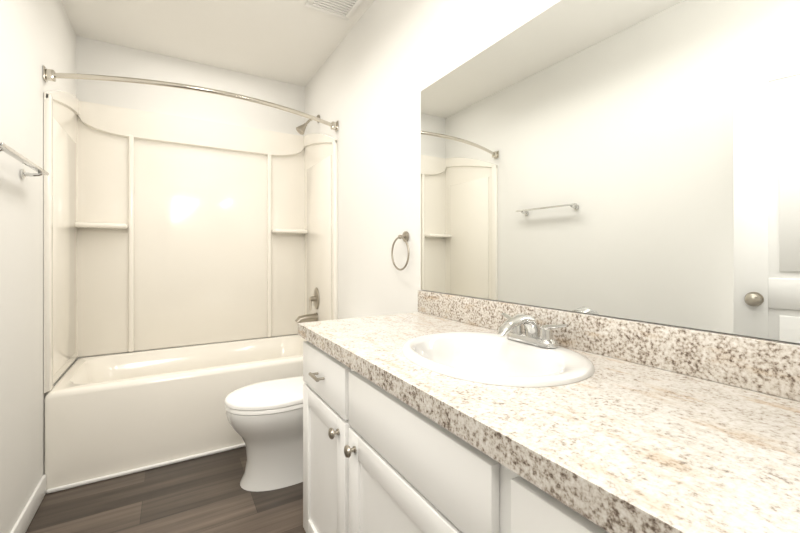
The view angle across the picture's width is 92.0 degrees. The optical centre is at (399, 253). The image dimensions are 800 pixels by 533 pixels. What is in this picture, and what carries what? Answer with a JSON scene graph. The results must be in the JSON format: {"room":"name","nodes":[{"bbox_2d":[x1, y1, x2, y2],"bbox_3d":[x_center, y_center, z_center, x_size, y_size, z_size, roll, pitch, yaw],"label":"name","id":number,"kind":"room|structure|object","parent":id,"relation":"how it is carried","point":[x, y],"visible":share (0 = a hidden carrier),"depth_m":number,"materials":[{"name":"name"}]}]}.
{"room":"bathroom","nodes":[
{"label":"bathroom","id":0,"kind":"room"},
{"bbox_2d":[0,0,75,532],"bbox_3d":[-1.305,-0.134,1.056,0.100,2.600,3.590,0,0,-31],"label":"wall","id":1,"kind":"structure","parent":0,"point":[36,36],"depth_m":1.63,"materials":[{"name":"paint"}]},
{"bbox_2d":[0,142,48,178],"bbox_3d":[-1.425,-0.332,1.433,0.076,0.042,0.540,0,0,-31],"label":"towel bar","id":2,"kind":"object","parent":1,"relation":"attached to","point":[10,151],"visible":1,"depth_m":1.46,"materials":[{"name":"silver metal"}]},
{"bbox_2d":[10,474,45,532],"bbox_3d":[-1.320,1.119,1.192,0.013,0.095,1.598,0,0,-31],"label":"baseboard","id":3,"kind":"structure","parent":1,"relation":"attached to","point":[24,520],"depth_m":1.68,"materials":[{"name":"paint"}]},
{"bbox_2d":[43,65,337,131],"bbox_3d":[-1.042,-0.882,2.203,1.521,0.064,0.238,0,0,-31],"label":"shower rod","id":4,"kind":"object","parent":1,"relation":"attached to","point":[50,75],"visible":1,"depth_m":2.01,"materials":[{"name":"silver metal"}]},
{"bbox_2d":[26,446,305,532],"bbox_3d":[-0.607,1.191,1.472,1.724,0.050,3.590,0,0,-31],"label":"floor","id":5,"kind":"structure","parent":0,"point":[206,494],"depth_m":1.80,"materials":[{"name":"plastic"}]},
{"bbox_2d":[44,335,306,490],"bbox_3d":[-1.276,0.923,2.596,1.518,0.485,0.766,0,0,-31],"label":"bathtub","id":6,"kind":"object","parent":5,"relation":"on","point":[104,415],"visible":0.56,"depth_m":2.15,"materials":[{"name":"plastic"}]},
{"bbox_2d":[46,443,245,493],"bbox_3d":[-1.075,1.156,2.259,1.496,0.020,0.016,0,0,-31],"label":"trim","id":7,"kind":"structure","parent":6,"relation":"attached to","point":[93,480],"depth_m":2.07,"materials":[{"name":"paint"}]},
{"bbox_2d":[225,376,304,491],"bbox_3d":[-0.543,0.793,2.103,0.754,0.745,0.420,0,0,-31],"label":"toilet","id":8,"kind":"object","parent":5,"relation":"on","point":[265,419],"visible":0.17,"depth_m":1.92,"materials":[{"name":"ceramic"}]},
{"bbox_2d":[298,334,625,532],"bbox_3d":[0.254,0.739,0.936,0.584,0.855,1.584,0,0,-31],"label":"bathroom vanity","id":9,"kind":"object","parent":5,"relation":"on","point":[375,461],"depth_m":0.86,"materials":[{"name":"paint"}]},
{"bbox_2d":[298,312,799,532],"bbox_3d":[0.259,0.289,0.944,0.568,0.045,1.592,0,0,-31],"label":"countertop","id":10,"kind":"structure","parent":9,"relation":"on","point":[647,449],"depth_m":0.62,"materials":[{"name":"beige stone"}]},
{"bbox_2d":[401,331,594,421],"bbox_3d":[0.236,0.328,1.019,0.430,0.152,0.510,0,0,-31],"label":"sink","id":11,"kind":"object","parent":10,"relation":"in","point":[511,369],"depth_m":1.01,"materials":[{"name":"ceramic"}]},
{"bbox_2d":[496,312,568,348],"bbox_3d":[0.330,0.209,1.075,0.153,0.083,0.226,0,0,-31],"label":"faucet","id":12,"kind":"object","parent":11,"relation":"on","point":[511,333],"depth_m":1.06,"materials":[{"name":"silver metal"}]},
{"bbox_2d":[76,36,304,359],"bbox_3d":[-1.499,-0.134,2.971,1.524,2.600,0.100,0,0,-31],"label":"wall","id":13,"kind":"structure","parent":0,"point":[95,57],"depth_m":2.85,"materials":[{"name":"paint"}]},
{"bbox_2d":[44,90,337,392],"bbox_3d":[-1.277,-0.163,2.598,1.520,1.682,0.764,0,0,-31],"label":"shower surround","id":14,"kind":"object","parent":13,"relation":"attached to","point":[163,231],"visible":0.98,"depth_m":2.79,"materials":[{"name":"plastic"}]},
{"bbox_2d":[295,313,317,322],"bbox_3d":[-0.717,0.495,2.948,0.168,0.081,0.072,0,0,-31],"label":"tub spout","id":15,"kind":"object","parent":14,"relation":"attached to","point":[307,318],"visible":0.83,"depth_m":2.93,"materials":[{"name":"silver metal"}]},
{"bbox_2d":[309,288,318,310],"bbox_3d":[-0.673,0.347,2.974,0.066,0.172,0.124,0,0,-31],"label":"shower valve","id":16,"kind":"object","parent":14,"relation":"attached to","point":[314,298],"visible":0.98,"depth_m":2.96,"materials":[{"name":"silver metal"}]},
{"bbox_2d":[61,0,373,86],"bbox_3d":[-0.607,-1.459,1.472,1.724,0.050,3.590,0,0,-31],"label":"ceiling","id":17,"kind":"structure","parent":0,"point":[295,42],"depth_m":2.48,"materials":[{"name":"paint"}]},
{"bbox_2d":[305,0,362,20],"bbox_3d":[-0.364,-1.426,2.174,0.265,0.014,0.265,0,0,-31],"label":"ceiling vent","id":18,"kind":"object","parent":17,"relation":"in","point":[344,9],"visible":0.98,"depth_m":2.22,"materials":[{"name":"plastic"}]},
{"bbox_2d":[305,0,799,344],"bbox_3d":[0.091,-0.134,1.887,0.100,2.600,3.590,0,0,-31],"label":"wall","id":19,"kind":"structure","parent":0,"point":[385,64],"depth_m":2.05,"materials":[{"name":"paint"}]},
{"bbox_2d":[296,115,319,134],"bbox_3d":[-0.705,-0.993,2.955,0.180,0.173,0.072,0,0,-31],"label":"shower head","id":20,"kind":"object","parent":19,"relation":"attached to","point":[300,129],"visible":0.71,"depth_m":2.92},
{"bbox_2d":[391,231,409,270],"bbox_3d":[0.011,-0.015,1.874,0.047,0.191,0.165,0,0,-31],"label":"towel ring","id":21,"kind":"object","parent":19,"relation":"attached to","point":[405,236],"visible":1,"depth_m":1.86,"materials":[{"name":"silver metal"}]},
{"bbox_2d":[418,290,799,401],"bbox_3d":[0.495,0.216,1.084,0.018,0.100,1.592,0,0,-31],"label":"backsplash","id":22,"kind":"structure","parent":19,"relation":"attached to","point":[771,367],"depth_m":0.91,"materials":[{"name":"beige stone"}]},
{"bbox_2d":[421,0,799,342],"bbox_3d":[0.501,-0.290,1.091,0.006,0.907,1.579,0,0,-31],"label":"mirror","id":23,"kind":"object","parent":19,"relation":"attached to","point":[639,160],"visible":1,"depth_m":0.97,"materials":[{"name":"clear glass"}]}
]}

